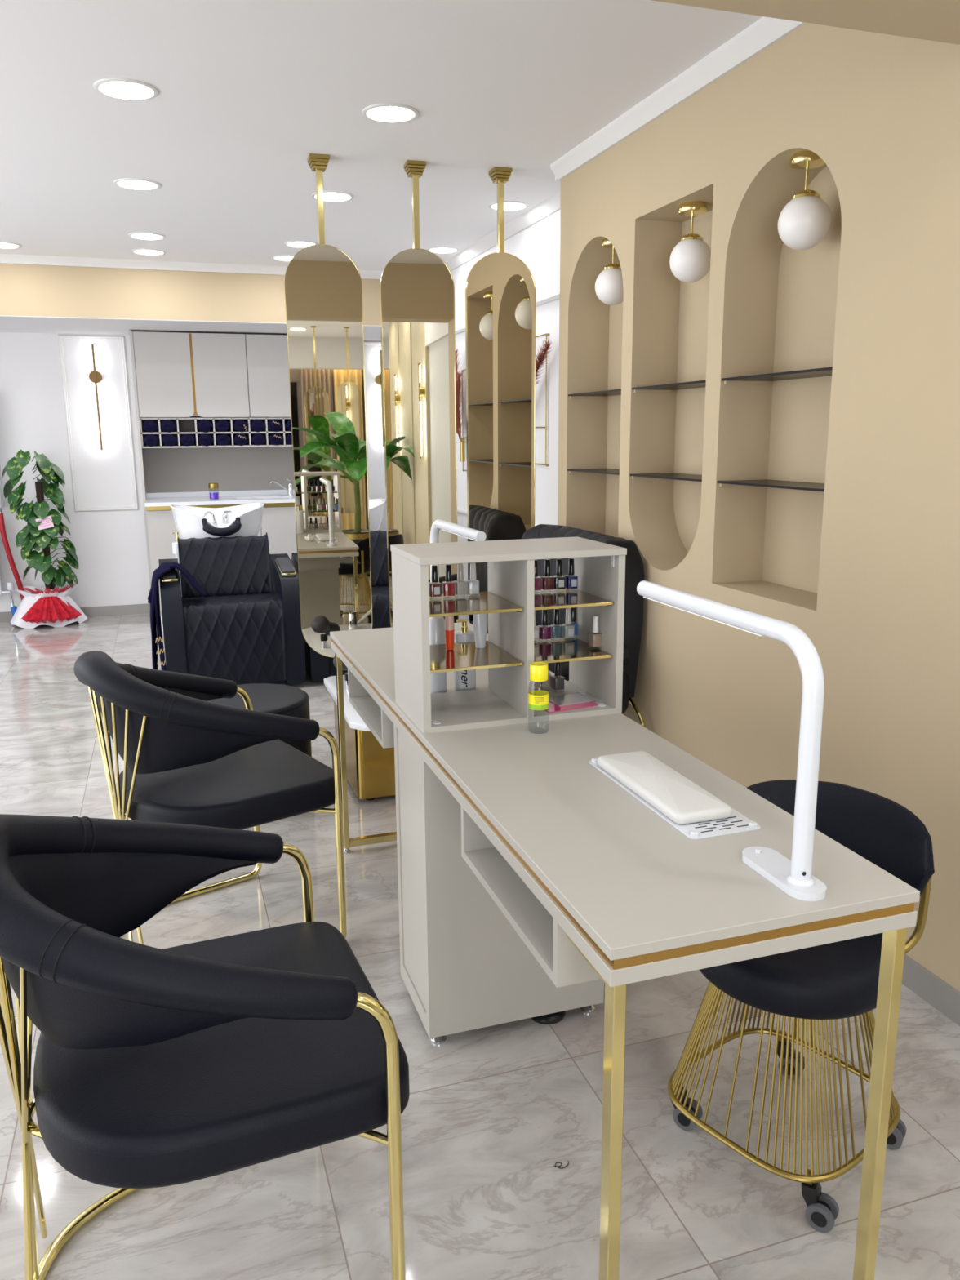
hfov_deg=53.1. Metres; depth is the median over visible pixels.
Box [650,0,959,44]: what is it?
ceiling beam
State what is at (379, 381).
wall sconce
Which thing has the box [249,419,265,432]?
rolled towel
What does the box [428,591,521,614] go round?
shelf
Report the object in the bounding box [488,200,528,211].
recessed light
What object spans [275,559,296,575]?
armrest
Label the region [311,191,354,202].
recessed light
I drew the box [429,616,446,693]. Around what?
lotion bottle
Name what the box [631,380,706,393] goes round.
niche shelf
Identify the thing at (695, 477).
niche shelf
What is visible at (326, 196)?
diffuser
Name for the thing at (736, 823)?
plate
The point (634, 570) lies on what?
tufted chair
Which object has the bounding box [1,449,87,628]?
trailing plant
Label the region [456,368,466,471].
wall holder
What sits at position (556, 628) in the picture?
bottle
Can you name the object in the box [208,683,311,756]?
pouf
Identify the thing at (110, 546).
wall
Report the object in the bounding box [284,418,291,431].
rolled towel
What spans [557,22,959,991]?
wall
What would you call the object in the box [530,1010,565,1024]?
caster wheel
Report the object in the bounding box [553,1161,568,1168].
strand
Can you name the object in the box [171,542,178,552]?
bottle
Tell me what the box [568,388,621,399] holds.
niche shelf
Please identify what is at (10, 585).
pipe
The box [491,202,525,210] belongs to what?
diffuser
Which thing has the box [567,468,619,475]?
niche shelf
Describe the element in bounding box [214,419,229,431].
rolled towel
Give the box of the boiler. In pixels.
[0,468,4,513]
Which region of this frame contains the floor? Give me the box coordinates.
[0,613,959,1279]
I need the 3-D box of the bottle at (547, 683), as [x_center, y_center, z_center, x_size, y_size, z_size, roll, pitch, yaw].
[0.165,0.084,2.424,0.029,0.080,0.029,-3,12,-10]
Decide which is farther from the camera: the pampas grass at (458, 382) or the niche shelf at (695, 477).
the pampas grass at (458, 382)
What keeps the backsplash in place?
attached to the wall at (110, 546)
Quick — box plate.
[588,751,760,839]
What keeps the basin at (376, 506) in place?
in the chair at (319, 667)
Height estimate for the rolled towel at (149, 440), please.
0.107 m
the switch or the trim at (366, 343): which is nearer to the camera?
the switch
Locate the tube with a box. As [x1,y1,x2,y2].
[473,613,487,648]
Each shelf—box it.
[139,417,292,448]
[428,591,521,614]
[429,640,522,670]
[533,587,613,607]
[533,636,610,661]
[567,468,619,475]
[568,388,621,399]
[630,472,702,481]
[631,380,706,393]
[716,479,824,492]
[721,367,832,384]
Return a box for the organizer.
[390,537,626,733]
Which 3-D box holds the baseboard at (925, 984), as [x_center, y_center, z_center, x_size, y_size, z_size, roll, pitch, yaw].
[0.779,0.654,3.514,0.012,0.078,2.630,-4,13,-18]
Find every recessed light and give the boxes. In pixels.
[0,241,21,248]
[93,78,158,101]
[113,177,160,190]
[128,231,165,239]
[131,248,165,255]
[271,254,293,261]
[284,240,317,248]
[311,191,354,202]
[362,103,418,123]
[426,246,458,253]
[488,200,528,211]
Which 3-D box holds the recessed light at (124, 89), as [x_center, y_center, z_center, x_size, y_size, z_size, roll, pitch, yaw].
[-1.194,-1.856,3.241,0.206,0.007,0.206,-4,13,-18]
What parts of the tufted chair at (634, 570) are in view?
channel backrest, seat, leg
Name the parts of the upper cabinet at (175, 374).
panel, door, door, door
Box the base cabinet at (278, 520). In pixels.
[146,502,297,624]
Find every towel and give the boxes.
[142,419,158,432]
[142,434,158,446]
[147,562,205,671]
[160,419,176,432]
[162,434,177,446]
[179,433,195,446]
[196,419,212,432]
[197,433,213,446]
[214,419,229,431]
[215,433,231,445]
[232,419,248,431]
[233,433,248,445]
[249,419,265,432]
[250,433,265,445]
[266,418,282,431]
[267,433,284,444]
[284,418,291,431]
[284,432,292,444]
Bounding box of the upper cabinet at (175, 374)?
[128,330,290,417]
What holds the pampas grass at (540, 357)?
in the wall holder at (546, 334)
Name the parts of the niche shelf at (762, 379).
glass pane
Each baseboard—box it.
[0,603,150,622]
[901,954,959,1026]
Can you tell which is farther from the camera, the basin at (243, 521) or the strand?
the basin at (243, 521)
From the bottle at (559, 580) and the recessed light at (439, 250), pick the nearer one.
the bottle at (559, 580)
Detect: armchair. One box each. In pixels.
[0,813,409,1279]
[73,650,346,944]
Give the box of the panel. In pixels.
[136,417,151,588]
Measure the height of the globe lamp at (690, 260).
0.261 m
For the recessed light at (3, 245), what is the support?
in the ceiling
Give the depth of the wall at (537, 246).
5.20 m
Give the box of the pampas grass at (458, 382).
[455,348,464,442]
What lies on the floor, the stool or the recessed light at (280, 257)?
the stool
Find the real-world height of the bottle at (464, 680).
0.185 m
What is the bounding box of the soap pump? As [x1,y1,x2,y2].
[171,532,182,596]
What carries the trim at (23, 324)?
attached to the wall at (110, 546)
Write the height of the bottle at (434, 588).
0.080 m
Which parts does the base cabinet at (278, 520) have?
door, door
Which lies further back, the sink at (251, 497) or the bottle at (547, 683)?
the sink at (251, 497)
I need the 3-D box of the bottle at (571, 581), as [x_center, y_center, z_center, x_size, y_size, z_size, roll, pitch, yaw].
[0.225,-0.161,2.370,0.029,0.080,0.029,-4,13,-17]
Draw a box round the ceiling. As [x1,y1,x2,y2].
[0,0,763,271]
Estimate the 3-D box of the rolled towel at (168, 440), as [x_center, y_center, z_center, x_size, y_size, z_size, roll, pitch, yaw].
[-2.412,-1.554,7.469,0.116,0.106,0.318,-4,13,-18]
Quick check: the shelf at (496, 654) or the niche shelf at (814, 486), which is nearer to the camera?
the shelf at (496, 654)
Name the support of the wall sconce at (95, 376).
attached to the wall at (110, 546)
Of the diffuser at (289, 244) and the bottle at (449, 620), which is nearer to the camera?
the bottle at (449, 620)
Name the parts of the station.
footrest post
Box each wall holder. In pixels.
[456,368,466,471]
[535,333,550,466]
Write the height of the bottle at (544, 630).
0.080 m
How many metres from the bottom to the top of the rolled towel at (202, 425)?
0.107 m
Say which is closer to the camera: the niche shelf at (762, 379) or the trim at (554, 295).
the niche shelf at (762, 379)
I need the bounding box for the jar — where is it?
[208,483,218,498]
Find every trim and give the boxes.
[0,253,382,279]
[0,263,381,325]
[0,315,381,340]
[57,334,139,511]
[364,341,386,502]
[444,191,560,271]
[454,288,559,334]
[457,506,537,526]
[550,16,806,181]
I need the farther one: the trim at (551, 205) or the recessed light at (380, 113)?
the trim at (551, 205)
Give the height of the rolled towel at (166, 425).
0.106 m
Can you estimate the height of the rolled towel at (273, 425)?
0.106 m
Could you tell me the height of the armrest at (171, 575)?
0.054 m
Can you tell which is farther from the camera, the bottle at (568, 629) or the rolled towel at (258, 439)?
the rolled towel at (258, 439)
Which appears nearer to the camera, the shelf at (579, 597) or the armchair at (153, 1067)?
the armchair at (153, 1067)
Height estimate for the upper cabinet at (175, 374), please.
0.622 m
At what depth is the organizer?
2.23 m
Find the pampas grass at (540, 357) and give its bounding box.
[535,337,554,397]
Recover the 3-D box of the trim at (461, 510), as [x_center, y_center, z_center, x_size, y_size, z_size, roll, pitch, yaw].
[-0.054,-0.858,6.513,0.024,0.046,4.060,-4,13,-18]
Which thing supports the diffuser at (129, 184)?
attached to the recessed light at (134, 184)
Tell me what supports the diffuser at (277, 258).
attached to the recessed light at (280, 257)
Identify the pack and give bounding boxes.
[544,693,597,712]
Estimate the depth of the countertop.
7.73 m
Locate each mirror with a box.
[284,153,373,657]
[379,160,458,627]
[465,166,536,623]
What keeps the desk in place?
on the floor
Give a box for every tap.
[269,478,293,495]
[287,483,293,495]
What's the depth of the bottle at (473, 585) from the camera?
2.29 m
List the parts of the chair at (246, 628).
arm, backrest, seat, arm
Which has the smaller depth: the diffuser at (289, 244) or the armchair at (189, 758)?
the armchair at (189, 758)
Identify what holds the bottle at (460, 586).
on the organizer
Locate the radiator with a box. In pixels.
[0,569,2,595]
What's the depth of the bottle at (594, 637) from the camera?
2.29 m
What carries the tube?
on the organizer
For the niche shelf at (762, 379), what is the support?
attached to the wall at (867, 566)
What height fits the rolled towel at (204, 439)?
0.102 m
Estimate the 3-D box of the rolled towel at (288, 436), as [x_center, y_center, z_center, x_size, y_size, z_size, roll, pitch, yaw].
[-1.526,-1.621,7.749,0.116,0.104,0.318,-4,13,-18]
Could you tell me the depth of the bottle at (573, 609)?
2.43 m
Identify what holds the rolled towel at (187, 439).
in the cubby shelf at (184, 425)
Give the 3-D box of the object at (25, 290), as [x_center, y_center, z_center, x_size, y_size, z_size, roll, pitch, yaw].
[-2.991,-2.421,6.806,5.200,0.365,1.070,-4,13,-18]
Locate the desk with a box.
[329,622,919,1279]
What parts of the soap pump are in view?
holder post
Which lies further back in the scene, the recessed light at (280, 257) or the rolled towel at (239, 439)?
the rolled towel at (239, 439)
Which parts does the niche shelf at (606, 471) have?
glass pane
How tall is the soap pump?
0.850 m
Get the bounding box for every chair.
[158,502,306,684]
[291,498,390,681]
[471,524,645,727]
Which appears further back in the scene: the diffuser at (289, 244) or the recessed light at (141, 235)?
the diffuser at (289, 244)
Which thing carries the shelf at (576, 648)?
attached to the organizer
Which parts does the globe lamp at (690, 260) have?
globe, stem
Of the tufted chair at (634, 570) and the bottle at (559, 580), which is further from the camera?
the tufted chair at (634, 570)
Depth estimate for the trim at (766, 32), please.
3.18 m
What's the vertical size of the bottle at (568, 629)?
0.080 m
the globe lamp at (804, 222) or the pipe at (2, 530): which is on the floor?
the pipe at (2, 530)
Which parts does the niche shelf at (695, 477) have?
glass pane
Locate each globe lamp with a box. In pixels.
[595,237,622,305]
[669,200,711,283]
[777,151,831,250]
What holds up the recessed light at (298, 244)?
in the ceiling
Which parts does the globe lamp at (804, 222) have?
globe, stem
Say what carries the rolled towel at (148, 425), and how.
in the cubby shelf at (184, 425)
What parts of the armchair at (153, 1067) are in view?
arm rail, seat, leg, leg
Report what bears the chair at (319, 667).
on the floor
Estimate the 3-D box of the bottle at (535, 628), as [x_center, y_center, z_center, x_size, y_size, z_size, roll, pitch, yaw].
[0.131,-0.035,2.381,0.029,0.080,0.029,-4,13,-17]
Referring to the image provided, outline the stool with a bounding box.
[667,779,934,1232]
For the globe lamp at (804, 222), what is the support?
attached to the wall at (867, 566)
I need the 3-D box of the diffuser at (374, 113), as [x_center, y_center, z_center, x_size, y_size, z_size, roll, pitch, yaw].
[-0.326,-1.921,3.503,0.176,0.004,0.176,8,15,36]
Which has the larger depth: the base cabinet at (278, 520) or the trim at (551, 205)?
the base cabinet at (278, 520)
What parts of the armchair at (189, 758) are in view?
arm rail, leg, seat, leg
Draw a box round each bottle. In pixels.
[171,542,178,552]
[428,564,440,596]
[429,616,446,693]
[442,564,454,595]
[444,615,454,650]
[453,563,466,595]
[453,618,475,691]
[466,563,479,594]
[528,662,549,710]
[533,609,538,639]
[533,681,541,688]
[534,560,541,590]
[537,608,551,639]
[541,559,554,590]
[541,662,551,687]
[551,608,562,638]
[551,662,564,689]
[552,559,564,589]
[562,608,574,638]
[564,558,577,588]
[570,607,577,635]
[588,615,601,647]
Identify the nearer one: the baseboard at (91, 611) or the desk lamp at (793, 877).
the desk lamp at (793, 877)
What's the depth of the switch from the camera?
1.48 m
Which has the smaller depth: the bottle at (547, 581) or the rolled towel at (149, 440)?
the bottle at (547, 581)
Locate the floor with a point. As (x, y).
(489, 1114)
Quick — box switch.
[755,848,761,853]
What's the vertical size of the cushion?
0.029 m
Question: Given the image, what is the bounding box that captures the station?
[324,654,395,800]
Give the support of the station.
on the floor
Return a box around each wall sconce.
[88,344,102,449]
[374,350,384,446]
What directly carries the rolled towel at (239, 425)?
in the cubby shelf at (184, 425)
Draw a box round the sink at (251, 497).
[235,496,294,499]
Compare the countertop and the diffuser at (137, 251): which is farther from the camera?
the countertop
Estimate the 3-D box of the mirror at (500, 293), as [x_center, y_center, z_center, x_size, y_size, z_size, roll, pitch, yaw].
[0.100,-1.032,4.495,0.332,2.165,0.084,-4,13,-17]
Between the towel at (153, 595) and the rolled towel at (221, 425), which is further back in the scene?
the rolled towel at (221, 425)
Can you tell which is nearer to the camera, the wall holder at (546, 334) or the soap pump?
the wall holder at (546, 334)
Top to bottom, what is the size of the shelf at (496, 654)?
0.006 m
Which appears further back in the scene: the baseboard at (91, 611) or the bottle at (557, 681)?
the baseboard at (91, 611)
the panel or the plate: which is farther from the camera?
the panel
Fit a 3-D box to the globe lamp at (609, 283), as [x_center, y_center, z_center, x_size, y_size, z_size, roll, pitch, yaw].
[0.554,-1.531,3.994,0.150,0.261,0.150,-4,13,-18]
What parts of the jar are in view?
gold lid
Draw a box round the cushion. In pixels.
[597,751,732,824]
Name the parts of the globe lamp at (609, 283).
globe, stem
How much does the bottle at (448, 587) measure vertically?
0.080 m
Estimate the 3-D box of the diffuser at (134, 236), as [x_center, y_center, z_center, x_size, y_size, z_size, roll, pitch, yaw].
[-1.944,-2.357,5.606,0.176,0.004,0.176,3,13,17]
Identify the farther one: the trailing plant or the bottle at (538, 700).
the trailing plant
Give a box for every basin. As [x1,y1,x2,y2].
[170,502,264,538]
[368,498,385,531]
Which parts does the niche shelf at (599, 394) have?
glass pane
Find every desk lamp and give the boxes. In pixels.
[429,519,486,582]
[636,580,826,901]
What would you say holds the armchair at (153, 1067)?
on the floor
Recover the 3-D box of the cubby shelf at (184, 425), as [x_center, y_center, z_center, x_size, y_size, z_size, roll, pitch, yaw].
[-1.828,-1.668,7.713,1.710,0.224,0.405,-4,13,-18]
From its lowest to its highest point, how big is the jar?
0.123 m
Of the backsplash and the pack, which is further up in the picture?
the backsplash
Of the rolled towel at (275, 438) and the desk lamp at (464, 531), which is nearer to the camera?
the desk lamp at (464, 531)
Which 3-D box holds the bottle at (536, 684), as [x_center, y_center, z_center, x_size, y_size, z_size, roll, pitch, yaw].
[0.138,0.087,2.410,0.029,0.080,0.029,-6,13,-26]
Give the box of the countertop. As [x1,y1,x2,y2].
[144,488,369,506]
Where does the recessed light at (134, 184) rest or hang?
in the ceiling
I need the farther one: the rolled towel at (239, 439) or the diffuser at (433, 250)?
the rolled towel at (239, 439)
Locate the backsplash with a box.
[142,446,293,493]
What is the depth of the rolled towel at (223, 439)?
7.46 m
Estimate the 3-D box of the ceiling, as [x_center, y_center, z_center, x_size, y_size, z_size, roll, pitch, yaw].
[-1.092,-1.543,1.567,5.500,0.080,12.600,-4,13,-18]
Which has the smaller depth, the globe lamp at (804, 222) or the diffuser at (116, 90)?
the globe lamp at (804, 222)
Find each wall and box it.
[0,332,386,612]
[450,209,559,622]
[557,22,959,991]
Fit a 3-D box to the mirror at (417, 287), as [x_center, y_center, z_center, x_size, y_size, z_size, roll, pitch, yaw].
[-0.273,-1.004,4.381,0.332,2.165,0.084,-4,12,-15]
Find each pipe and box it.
[0,513,24,600]
[1,582,17,615]
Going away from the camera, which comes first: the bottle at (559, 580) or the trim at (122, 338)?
the bottle at (559, 580)
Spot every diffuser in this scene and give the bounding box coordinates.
[0,243,17,248]
[98,81,153,99]
[117,180,157,189]
[131,234,162,239]
[134,249,163,254]
[274,256,293,260]
[286,242,315,247]
[315,192,351,200]
[366,106,414,121]
[429,248,456,253]
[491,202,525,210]
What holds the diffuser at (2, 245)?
attached to the recessed light at (3, 245)
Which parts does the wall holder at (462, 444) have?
wire frame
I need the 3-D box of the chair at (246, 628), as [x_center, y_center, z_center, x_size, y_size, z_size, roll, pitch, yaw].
[-1.545,-0.301,5.851,0.756,1.006,1.211,-4,13,-18]
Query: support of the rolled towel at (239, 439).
in the cubby shelf at (184, 425)
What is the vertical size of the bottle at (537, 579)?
0.080 m
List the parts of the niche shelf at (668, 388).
glass pane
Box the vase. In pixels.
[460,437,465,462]
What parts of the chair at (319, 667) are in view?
arm, seat, backrest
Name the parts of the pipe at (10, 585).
valve knob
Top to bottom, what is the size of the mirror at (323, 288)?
2.165 m
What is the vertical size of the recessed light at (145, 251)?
0.007 m
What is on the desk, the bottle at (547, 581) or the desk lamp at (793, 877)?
the desk lamp at (793, 877)

